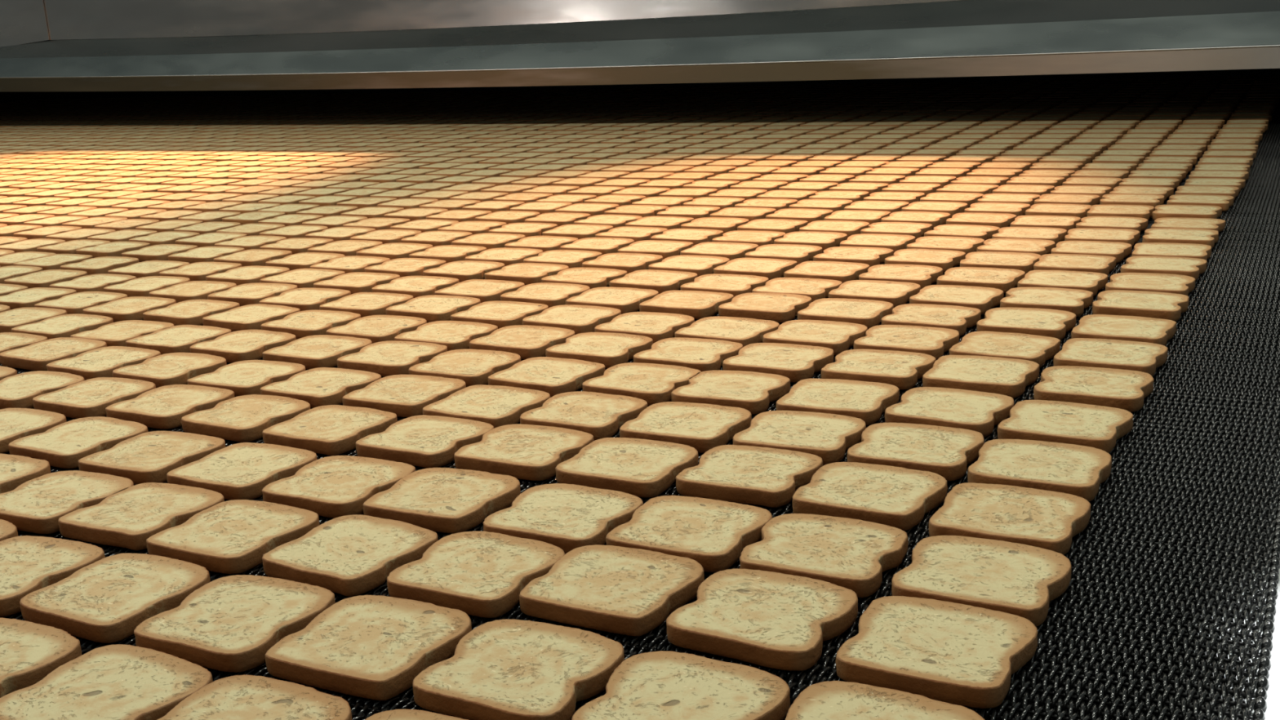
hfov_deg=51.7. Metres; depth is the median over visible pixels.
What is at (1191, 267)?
bread slice
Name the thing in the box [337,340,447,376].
bread slice
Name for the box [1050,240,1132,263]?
bread slice
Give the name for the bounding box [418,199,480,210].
bread slice
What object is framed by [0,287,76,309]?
bread slice
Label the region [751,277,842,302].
bread slice
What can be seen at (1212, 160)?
bread slice
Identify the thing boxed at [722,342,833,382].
bread slice
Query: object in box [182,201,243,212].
bread slice
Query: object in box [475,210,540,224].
bread slice
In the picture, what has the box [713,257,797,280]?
bread slice
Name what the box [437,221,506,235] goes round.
bread slice
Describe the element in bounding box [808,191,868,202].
bread slice
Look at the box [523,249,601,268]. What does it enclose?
bread slice
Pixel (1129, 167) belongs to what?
bread slice
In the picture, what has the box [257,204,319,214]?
bread slice
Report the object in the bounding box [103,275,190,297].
bread slice
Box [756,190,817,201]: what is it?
bread slice
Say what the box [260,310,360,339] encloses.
bread slice
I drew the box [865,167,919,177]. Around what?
bread slice
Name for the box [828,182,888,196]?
bread slice
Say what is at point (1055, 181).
bread slice
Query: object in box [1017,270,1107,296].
bread slice
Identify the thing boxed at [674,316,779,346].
bread slice
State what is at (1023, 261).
bread slice
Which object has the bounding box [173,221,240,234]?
bread slice
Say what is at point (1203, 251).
bread slice
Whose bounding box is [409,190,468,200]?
bread slice
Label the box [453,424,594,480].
bread slice
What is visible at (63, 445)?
bread slice
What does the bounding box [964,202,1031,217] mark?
bread slice
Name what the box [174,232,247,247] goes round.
bread slice
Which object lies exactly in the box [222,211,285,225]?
bread slice
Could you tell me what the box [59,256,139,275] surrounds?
bread slice
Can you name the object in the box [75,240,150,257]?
bread slice
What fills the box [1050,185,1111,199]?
bread slice
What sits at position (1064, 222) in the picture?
bread slice
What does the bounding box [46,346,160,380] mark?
bread slice
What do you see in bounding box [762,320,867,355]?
bread slice
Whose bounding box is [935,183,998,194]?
bread slice
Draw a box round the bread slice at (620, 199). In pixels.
[583,194,645,206]
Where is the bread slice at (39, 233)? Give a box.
[13,226,81,239]
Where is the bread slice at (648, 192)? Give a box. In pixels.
[611,186,670,197]
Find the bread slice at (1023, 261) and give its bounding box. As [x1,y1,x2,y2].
[960,251,1040,274]
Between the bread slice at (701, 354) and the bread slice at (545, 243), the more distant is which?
the bread slice at (545, 243)
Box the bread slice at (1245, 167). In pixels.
[1194,164,1250,172]
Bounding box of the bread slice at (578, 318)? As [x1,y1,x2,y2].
[521,304,621,334]
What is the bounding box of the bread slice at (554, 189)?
[522,185,579,195]
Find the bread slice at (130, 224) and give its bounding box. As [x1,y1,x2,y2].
[93,218,159,231]
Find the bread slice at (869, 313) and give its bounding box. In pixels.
[797,297,893,328]
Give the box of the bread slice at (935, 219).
[880,211,951,229]
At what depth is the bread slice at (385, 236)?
1.96 m
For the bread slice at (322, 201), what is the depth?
2.38 m
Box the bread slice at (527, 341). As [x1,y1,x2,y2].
[469,324,574,359]
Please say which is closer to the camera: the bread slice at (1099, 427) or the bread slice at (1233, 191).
the bread slice at (1099, 427)
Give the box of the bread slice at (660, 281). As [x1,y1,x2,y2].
[608,269,697,293]
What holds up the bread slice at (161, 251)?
on the conveyor belt
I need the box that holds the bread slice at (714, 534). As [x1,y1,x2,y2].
[605,495,772,572]
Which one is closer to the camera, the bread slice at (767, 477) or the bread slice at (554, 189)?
the bread slice at (767, 477)
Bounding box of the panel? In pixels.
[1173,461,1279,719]
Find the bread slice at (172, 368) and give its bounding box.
[111,352,226,387]
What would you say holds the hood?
on the floor
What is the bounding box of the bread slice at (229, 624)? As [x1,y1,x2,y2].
[133,574,335,672]
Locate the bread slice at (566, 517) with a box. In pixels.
[483,483,643,554]
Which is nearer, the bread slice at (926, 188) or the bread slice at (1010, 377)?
the bread slice at (1010, 377)
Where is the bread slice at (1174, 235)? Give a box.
[1142,227,1218,248]
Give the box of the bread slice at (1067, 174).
[1018,169,1075,181]
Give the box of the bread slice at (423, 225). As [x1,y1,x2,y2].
[390,219,458,232]
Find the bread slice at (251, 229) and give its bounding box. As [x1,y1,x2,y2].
[216,222,284,235]
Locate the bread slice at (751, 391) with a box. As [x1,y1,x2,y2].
[671,369,790,414]
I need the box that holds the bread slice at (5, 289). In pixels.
[0,283,28,296]
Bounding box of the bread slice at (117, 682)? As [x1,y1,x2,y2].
[0,644,213,719]
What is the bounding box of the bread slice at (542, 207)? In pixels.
[509,201,572,213]
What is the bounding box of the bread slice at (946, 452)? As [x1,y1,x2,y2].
[847,422,984,480]
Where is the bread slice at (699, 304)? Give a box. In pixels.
[639,290,733,319]
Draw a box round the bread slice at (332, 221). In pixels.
[302,215,367,228]
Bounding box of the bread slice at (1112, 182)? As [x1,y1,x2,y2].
[1062,177,1122,191]
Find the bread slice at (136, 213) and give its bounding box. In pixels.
[104,208,166,219]
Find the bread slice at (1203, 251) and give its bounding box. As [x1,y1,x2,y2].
[1131,242,1211,261]
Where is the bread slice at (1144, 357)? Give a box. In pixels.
[1053,337,1168,376]
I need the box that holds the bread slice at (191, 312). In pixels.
[142,299,239,325]
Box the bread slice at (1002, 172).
[966,168,1022,180]
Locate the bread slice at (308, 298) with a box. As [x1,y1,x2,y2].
[258,287,351,311]
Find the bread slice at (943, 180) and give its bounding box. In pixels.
[898,175,955,187]
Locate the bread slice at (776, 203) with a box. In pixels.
[734,198,797,210]
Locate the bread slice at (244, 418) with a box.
[181,394,310,441]
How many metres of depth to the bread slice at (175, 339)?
1.38 m
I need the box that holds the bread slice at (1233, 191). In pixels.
[1175,185,1239,199]
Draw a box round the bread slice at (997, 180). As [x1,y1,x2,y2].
[951,176,1008,186]
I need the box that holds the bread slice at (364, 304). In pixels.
[319,292,413,317]
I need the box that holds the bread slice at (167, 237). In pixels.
[128,231,199,245]
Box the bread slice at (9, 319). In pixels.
[0,306,66,333]
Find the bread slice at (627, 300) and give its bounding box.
[565,286,658,314]
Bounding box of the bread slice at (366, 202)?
[336,196,396,208]
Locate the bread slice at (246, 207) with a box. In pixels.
[218,203,280,213]
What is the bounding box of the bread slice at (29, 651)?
[0,617,81,697]
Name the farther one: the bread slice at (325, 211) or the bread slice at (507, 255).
the bread slice at (325, 211)
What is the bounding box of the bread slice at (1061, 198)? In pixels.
[1034,193,1100,205]
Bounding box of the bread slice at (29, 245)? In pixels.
[0,238,65,253]
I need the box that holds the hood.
[0,0,1279,102]
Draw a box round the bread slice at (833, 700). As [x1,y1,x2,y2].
[785,680,984,719]
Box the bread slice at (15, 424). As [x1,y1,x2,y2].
[0,408,66,453]
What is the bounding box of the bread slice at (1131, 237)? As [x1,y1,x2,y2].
[1064,227,1140,246]
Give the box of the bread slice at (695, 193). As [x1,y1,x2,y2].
[658,187,717,199]
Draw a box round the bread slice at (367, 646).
[265,595,471,700]
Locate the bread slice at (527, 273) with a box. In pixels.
[484,262,568,284]
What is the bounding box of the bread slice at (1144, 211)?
[1086,204,1154,220]
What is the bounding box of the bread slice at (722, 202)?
[683,196,745,209]
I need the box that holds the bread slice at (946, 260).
[884,248,965,271]
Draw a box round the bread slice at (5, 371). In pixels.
[0,365,17,380]
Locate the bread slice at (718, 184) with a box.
[683,179,739,191]
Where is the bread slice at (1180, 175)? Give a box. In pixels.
[1128,169,1186,182]
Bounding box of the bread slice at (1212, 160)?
[1197,156,1253,165]
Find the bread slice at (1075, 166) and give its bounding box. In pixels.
[1029,162,1083,171]
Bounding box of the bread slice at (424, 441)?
[355,414,493,468]
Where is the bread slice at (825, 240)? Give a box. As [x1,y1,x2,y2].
[773,231,847,251]
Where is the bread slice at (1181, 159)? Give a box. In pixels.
[1142,155,1197,165]
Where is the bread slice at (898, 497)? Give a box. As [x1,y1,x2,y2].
[792,462,947,531]
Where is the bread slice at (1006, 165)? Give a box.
[977,161,1031,171]
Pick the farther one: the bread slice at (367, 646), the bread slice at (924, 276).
the bread slice at (924, 276)
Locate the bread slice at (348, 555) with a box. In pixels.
[262,514,438,596]
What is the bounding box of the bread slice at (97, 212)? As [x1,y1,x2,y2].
[66,208,128,217]
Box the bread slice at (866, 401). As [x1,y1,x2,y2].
[776,378,899,425]
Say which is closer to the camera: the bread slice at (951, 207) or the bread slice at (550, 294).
the bread slice at (550, 294)
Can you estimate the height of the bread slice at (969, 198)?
0.011 m
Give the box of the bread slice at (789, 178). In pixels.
[751,173,808,183]
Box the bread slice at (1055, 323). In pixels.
[976,306,1075,340]
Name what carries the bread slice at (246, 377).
on the conveyor belt
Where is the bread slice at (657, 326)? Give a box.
[594,311,694,343]
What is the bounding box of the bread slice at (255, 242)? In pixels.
[214,235,286,250]
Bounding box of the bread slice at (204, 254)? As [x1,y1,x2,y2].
[168,246,244,263]
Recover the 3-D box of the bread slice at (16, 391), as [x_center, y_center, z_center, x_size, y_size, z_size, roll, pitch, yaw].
[-0.568,0.028,1.226,0.089,0.011,0.088,6,17,30]
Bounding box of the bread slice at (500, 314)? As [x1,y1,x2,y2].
[450,300,548,328]
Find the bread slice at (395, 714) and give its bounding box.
[364,709,467,719]
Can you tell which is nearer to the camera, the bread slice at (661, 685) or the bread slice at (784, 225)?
the bread slice at (661, 685)
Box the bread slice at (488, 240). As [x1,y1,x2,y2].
[451,232,525,249]
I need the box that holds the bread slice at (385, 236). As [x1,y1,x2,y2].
[350,229,421,244]
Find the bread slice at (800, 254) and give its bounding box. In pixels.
[744,244,822,265]
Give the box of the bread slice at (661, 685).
[571,650,790,719]
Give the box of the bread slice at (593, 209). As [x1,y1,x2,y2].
[555,203,619,216]
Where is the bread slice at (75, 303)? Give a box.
[34,291,127,314]
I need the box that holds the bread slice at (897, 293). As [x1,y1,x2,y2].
[828,280,920,307]
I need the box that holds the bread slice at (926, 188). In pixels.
[881,182,940,196]
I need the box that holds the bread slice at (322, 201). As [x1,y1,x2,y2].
[298,195,357,206]
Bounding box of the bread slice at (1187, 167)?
[1136,162,1192,174]
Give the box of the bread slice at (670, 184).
[638,179,693,189]
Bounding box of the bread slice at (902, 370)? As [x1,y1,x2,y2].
[821,348,936,389]
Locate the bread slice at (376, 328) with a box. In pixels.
[326,315,426,343]
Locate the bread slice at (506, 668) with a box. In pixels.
[413,618,624,719]
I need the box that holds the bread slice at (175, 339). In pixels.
[125,324,231,355]
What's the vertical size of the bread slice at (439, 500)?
0.011 m
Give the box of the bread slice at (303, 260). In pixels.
[265,252,345,271]
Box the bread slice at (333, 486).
[262,455,415,518]
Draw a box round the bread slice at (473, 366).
[408,349,520,386]
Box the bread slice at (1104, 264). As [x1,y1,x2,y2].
[1033,253,1115,275]
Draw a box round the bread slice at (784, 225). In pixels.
[737,218,808,233]
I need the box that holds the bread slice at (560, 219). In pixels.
[524,212,591,226]
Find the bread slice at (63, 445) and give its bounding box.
[8,416,148,468]
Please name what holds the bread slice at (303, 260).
on the conveyor belt
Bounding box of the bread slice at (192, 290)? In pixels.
[148,280,236,302]
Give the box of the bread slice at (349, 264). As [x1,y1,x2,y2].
[309,255,390,273]
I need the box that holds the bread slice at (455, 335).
[394,320,497,351]
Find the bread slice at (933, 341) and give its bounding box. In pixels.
[853,324,959,359]
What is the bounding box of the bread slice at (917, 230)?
[860,222,932,239]
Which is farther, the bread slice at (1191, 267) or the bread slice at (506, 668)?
the bread slice at (1191, 267)
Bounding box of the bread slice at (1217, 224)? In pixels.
[1151,217,1225,231]
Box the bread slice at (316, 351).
[262,334,372,369]
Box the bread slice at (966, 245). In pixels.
[906,235,984,254]
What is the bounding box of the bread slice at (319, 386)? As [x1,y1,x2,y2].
[260,367,381,408]
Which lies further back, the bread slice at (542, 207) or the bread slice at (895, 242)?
the bread slice at (542, 207)
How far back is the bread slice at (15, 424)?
1.10 m
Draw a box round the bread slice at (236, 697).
[157,674,351,719]
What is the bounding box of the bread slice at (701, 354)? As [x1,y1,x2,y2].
[633,337,742,371]
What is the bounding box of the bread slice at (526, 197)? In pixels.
[493,192,552,203]
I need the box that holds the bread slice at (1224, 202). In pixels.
[1166,194,1234,211]
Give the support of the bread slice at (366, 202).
on the conveyor belt
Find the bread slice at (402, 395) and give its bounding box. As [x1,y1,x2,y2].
[342,374,466,417]
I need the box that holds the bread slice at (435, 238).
[400,231,472,246]
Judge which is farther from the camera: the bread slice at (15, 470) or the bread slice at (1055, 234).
the bread slice at (1055, 234)
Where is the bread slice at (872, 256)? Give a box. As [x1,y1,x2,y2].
[813,246,893,266]
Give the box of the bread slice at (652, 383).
[582,362,701,405]
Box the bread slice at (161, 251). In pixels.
[121,244,197,262]
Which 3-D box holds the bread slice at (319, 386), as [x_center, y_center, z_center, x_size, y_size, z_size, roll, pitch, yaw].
[-0.283,0.024,1.184,0.088,0.011,0.086,6,17,29]
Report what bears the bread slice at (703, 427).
on the conveyor belt
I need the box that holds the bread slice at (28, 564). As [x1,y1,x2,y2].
[0,535,105,617]
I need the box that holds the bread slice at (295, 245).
[259,237,333,254]
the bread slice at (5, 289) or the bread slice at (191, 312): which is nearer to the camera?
the bread slice at (191, 312)
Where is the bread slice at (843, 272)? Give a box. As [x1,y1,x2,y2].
[783,261,869,283]
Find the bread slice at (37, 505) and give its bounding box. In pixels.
[0,470,133,533]
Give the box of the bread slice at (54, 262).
[13,253,93,270]
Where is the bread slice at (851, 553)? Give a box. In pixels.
[739,513,908,597]
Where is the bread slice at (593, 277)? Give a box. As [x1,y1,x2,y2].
[541,266,626,288]
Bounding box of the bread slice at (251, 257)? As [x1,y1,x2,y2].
[213,248,292,266]
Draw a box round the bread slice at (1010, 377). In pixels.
[922,355,1039,398]
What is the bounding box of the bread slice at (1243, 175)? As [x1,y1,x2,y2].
[1188,170,1248,180]
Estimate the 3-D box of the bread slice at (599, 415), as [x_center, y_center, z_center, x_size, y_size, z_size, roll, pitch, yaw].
[-0.044,0.044,1.066,0.088,0.011,0.087,5,17,29]
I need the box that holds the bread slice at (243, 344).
[189,329,296,363]
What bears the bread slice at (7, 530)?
on the conveyor belt
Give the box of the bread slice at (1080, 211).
[1025,203,1092,218]
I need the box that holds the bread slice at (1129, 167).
[1081,162,1137,174]
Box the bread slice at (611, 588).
[519,544,704,636]
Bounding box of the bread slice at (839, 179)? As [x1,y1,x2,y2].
[799,173,854,184]
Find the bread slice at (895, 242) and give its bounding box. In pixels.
[840,233,915,252]
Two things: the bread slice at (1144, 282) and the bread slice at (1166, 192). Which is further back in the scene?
the bread slice at (1166, 192)
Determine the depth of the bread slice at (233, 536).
0.84 m
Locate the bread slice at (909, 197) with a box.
[862,191,924,204]
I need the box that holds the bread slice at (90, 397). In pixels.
[32,377,155,418]
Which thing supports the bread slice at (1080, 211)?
on the conveyor belt
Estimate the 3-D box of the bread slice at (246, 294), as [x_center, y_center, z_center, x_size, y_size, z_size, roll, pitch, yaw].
[-0.468,-0.079,1.607,0.091,0.012,0.089,4,17,25]
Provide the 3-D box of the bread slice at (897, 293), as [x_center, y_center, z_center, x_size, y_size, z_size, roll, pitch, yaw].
[0.258,-0.073,1.446,0.090,0.011,0.086,6,17,29]
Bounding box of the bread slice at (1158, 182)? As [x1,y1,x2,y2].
[1118,177,1179,190]
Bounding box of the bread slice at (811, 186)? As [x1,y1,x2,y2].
[778,182,838,191]
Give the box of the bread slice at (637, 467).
[555,437,698,497]
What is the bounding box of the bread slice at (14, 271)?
[0,265,43,284]
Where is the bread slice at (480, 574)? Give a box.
[386,531,564,617]
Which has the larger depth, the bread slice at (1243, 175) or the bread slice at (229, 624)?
the bread slice at (1243, 175)
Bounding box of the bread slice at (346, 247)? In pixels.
[307,240,382,256]
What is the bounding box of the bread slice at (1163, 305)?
[1092,289,1189,321]
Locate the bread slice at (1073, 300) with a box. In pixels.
[1000,287,1093,316]
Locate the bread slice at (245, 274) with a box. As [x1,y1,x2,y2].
[205,265,289,285]
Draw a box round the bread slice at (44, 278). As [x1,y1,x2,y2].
[4,269,88,288]
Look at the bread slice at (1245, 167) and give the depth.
2.23 m
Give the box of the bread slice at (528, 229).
[488,222,557,236]
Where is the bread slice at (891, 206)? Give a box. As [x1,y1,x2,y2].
[844,200,909,213]
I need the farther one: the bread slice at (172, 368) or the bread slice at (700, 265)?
the bread slice at (700, 265)
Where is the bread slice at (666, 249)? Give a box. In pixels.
[617,240,693,259]
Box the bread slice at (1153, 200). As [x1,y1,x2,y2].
[1099,193,1164,209]
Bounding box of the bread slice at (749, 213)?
[709,207,776,221]
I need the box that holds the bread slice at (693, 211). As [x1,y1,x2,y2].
[657,205,720,219]
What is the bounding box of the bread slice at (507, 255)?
[464,247,542,266]
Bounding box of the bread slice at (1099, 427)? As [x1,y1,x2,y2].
[997,400,1133,453]
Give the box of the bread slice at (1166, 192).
[1109,186,1173,200]
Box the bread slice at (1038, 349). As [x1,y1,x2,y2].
[949,331,1060,367]
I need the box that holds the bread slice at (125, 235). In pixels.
[87,229,157,242]
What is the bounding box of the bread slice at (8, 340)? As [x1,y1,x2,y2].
[0,332,47,353]
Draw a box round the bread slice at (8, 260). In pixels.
[0,251,55,266]
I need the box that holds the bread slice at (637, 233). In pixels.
[595,226,667,242]
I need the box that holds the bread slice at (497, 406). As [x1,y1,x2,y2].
[422,384,550,428]
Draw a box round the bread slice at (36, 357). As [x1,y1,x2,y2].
[0,337,106,371]
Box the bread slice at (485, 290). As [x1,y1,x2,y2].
[434,279,524,302]
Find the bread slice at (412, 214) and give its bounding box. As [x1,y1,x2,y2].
[383,208,448,221]
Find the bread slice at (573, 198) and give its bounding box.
[536,194,596,204]
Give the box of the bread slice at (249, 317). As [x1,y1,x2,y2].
[202,303,300,332]
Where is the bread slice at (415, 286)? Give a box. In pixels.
[371,275,459,297]
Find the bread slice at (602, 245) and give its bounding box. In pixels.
[560,237,634,254]
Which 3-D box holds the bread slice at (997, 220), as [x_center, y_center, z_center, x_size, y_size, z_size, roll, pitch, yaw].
[0.481,-0.195,1.861,0.090,0.011,0.086,5,17,28]
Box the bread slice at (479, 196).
[449,191,508,201]
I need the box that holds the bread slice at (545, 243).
[504,235,577,252]
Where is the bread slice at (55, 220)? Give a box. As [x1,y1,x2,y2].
[23,215,88,226]
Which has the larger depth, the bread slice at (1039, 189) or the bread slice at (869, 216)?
the bread slice at (1039, 189)
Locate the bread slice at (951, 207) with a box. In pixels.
[901,201,968,217]
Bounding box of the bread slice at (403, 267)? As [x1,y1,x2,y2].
[364,257,445,277]
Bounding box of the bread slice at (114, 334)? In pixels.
[70,320,173,346]
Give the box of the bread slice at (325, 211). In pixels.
[296,205,358,217]
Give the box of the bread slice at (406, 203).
[377,198,438,208]
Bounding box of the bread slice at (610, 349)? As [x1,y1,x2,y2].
[545,332,653,368]
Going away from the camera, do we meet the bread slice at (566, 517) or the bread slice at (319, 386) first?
the bread slice at (566, 517)
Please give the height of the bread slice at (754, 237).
0.012 m
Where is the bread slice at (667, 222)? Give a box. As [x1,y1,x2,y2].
[625,216,693,230]
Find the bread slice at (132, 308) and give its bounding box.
[82,296,176,322]
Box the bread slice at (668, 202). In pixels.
[631,196,693,207]
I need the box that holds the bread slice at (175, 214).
[139,209,202,221]
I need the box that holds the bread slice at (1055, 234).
[991,226,1066,246]
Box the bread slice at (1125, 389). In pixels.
[1033,365,1153,412]
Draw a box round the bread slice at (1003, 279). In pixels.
[937,266,1025,293]
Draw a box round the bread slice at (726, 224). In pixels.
[680,217,749,233]
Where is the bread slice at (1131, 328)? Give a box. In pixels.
[1071,314,1176,346]
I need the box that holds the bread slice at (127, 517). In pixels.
[57,482,224,550]
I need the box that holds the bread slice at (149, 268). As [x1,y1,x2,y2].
[107,260,189,278]
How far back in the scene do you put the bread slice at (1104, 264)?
1.53 m
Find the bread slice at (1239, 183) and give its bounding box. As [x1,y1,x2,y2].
[1184,177,1245,191]
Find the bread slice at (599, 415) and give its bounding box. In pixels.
[520,391,647,440]
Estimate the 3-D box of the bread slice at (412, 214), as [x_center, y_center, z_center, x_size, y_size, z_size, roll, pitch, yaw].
[-0.368,-0.239,2.184,0.091,0.012,0.089,5,17,28]
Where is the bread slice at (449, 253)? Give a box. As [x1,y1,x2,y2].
[408,244,486,263]
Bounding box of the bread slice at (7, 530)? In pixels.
[0,519,17,541]
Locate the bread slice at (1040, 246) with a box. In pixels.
[976,238,1055,255]
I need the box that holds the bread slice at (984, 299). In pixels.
[909,284,1004,314]
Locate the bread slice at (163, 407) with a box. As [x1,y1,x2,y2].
[105,384,234,429]
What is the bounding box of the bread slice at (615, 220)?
[573,214,642,227]
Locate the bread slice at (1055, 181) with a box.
[1005,176,1065,186]
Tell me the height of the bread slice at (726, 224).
0.011 m
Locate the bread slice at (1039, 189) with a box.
[991,184,1054,195]
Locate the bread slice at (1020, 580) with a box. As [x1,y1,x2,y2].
[891,535,1071,626]
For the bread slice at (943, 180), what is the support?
on the conveyor belt
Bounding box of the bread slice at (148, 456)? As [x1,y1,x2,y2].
[78,431,226,484]
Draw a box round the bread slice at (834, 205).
[788,199,852,212]
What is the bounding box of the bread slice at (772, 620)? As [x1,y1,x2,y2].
[666,568,857,671]
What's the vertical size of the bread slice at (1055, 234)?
0.012 m
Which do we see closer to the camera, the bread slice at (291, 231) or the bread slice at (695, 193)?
the bread slice at (291, 231)
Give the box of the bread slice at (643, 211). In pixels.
[604,204,668,217]
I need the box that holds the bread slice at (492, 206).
[462,200,524,212]
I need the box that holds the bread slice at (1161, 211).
[1151,204,1222,220]
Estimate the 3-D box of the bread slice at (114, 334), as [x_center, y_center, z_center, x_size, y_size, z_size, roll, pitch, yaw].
[-0.556,-0.027,1.429,0.088,0.011,0.086,5,17,28]
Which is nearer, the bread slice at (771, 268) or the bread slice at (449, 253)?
the bread slice at (771, 268)
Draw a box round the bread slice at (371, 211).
[340,206,404,218]
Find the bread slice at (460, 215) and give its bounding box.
[426,209,492,222]
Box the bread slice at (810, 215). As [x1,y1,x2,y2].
[764,208,833,223]
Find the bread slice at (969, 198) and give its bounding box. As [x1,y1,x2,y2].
[920,191,983,207]
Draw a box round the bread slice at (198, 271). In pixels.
[159,262,241,280]
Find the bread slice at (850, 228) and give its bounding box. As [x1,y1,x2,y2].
[799,220,869,237]
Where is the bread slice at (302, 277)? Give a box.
[259,268,345,288]
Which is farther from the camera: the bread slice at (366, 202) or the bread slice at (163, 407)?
the bread slice at (366, 202)
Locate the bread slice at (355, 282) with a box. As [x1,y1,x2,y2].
[313,271,399,294]
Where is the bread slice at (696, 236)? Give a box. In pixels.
[650,228,723,245]
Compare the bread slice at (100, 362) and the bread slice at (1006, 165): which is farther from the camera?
the bread slice at (1006, 165)
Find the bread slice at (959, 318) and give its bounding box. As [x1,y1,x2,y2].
[880,303,981,336]
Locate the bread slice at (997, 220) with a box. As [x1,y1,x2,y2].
[946,212,1016,228]
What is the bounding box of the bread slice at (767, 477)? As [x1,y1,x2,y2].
[675,444,822,507]
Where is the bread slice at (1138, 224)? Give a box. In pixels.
[1075,216,1147,233]
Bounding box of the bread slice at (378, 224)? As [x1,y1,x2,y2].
[342,217,410,230]
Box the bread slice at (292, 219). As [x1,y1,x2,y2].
[257,213,323,226]
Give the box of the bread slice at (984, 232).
[924,224,999,240]
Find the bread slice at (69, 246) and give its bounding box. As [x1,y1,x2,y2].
[36,239,110,253]
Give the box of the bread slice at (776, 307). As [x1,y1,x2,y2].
[718,292,811,322]
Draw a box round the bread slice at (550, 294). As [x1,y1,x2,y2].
[500,282,590,307]
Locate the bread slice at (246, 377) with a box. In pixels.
[186,360,305,397]
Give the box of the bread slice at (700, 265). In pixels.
[648,254,729,276]
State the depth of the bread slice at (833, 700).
0.60 m
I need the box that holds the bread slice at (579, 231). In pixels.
[542,224,613,239]
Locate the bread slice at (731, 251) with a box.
[680,241,758,260]
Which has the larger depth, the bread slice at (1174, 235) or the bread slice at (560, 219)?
the bread slice at (560, 219)
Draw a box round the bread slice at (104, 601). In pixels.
[19,553,210,643]
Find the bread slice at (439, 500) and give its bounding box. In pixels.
[363,467,520,533]
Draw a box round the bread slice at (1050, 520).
[928,482,1090,555]
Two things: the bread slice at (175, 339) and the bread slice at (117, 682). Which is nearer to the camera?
the bread slice at (117, 682)
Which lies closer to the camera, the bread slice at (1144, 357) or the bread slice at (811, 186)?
the bread slice at (1144, 357)
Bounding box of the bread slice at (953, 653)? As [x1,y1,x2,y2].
[835,595,1037,708]
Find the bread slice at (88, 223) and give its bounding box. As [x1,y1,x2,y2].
[61,216,127,228]
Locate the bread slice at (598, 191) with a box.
[567,186,625,196]
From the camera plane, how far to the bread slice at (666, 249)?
1.75 m
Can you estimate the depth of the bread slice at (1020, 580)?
0.73 m
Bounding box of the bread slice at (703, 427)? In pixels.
[619,401,751,453]
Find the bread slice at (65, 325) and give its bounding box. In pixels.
[11,313,113,339]
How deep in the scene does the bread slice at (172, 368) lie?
1.26 m
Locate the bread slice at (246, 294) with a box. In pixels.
[207,282,297,306]
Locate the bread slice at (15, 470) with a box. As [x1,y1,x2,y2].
[0,453,50,493]
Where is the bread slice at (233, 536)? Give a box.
[146,499,319,573]
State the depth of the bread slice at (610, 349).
1.25 m
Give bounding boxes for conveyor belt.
[0,84,1279,719]
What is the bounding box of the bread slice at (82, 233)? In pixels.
[45,228,115,241]
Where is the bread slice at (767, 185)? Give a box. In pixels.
[729,180,787,191]
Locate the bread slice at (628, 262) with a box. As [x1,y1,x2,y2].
[582,253,662,273]
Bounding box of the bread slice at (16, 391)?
[0,370,84,408]
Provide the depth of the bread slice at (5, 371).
1.27 m
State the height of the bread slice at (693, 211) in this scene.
0.011 m
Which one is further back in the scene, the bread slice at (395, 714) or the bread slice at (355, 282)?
the bread slice at (355, 282)
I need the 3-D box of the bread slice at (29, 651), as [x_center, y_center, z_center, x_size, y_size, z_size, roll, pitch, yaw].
[-0.347,0.160,0.689,0.089,0.012,0.088,5,17,28]
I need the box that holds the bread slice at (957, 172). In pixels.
[915,168,969,177]
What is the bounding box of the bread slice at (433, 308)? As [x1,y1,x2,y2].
[385,294,480,323]
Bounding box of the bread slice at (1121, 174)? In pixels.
[1071,169,1128,178]
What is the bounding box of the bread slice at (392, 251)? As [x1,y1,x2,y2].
[355,242,432,259]
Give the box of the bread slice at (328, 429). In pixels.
[262,404,397,455]
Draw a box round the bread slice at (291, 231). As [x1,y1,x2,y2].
[259,225,328,239]
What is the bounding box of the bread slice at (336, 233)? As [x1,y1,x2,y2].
[305,226,375,241]
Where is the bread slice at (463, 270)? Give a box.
[422,260,504,282]
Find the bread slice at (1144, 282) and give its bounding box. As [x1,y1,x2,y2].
[1105,272,1195,295]
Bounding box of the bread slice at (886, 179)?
[848,174,905,184]
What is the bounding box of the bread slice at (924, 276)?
[858,263,942,288]
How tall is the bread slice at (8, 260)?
0.011 m
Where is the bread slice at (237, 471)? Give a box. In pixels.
[166,442,316,500]
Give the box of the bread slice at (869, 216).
[823,209,890,224]
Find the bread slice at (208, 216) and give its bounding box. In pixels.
[177,211,240,222]
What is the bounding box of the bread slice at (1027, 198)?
[977,193,1040,206]
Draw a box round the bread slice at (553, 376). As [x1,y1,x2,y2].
[488,356,604,397]
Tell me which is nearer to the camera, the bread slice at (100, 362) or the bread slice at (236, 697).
the bread slice at (236, 697)
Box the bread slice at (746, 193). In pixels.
[708,188,767,199]
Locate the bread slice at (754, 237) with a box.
[711,230,785,246]
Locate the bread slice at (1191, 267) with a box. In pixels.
[1120,255,1207,279]
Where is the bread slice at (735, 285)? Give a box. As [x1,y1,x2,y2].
[680,273,768,297]
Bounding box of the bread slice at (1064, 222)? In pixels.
[1009,215,1080,233]
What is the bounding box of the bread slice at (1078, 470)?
[967,439,1111,502]
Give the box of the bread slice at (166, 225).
[135,219,203,232]
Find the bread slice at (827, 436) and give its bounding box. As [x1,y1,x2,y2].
[733,410,866,464]
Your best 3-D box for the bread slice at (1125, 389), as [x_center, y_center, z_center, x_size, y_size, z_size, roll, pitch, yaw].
[0.367,0.022,1.070,0.089,0.011,0.087,5,17,27]
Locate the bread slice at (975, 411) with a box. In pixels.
[884,386,1013,437]
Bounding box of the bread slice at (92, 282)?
[48,273,136,293]

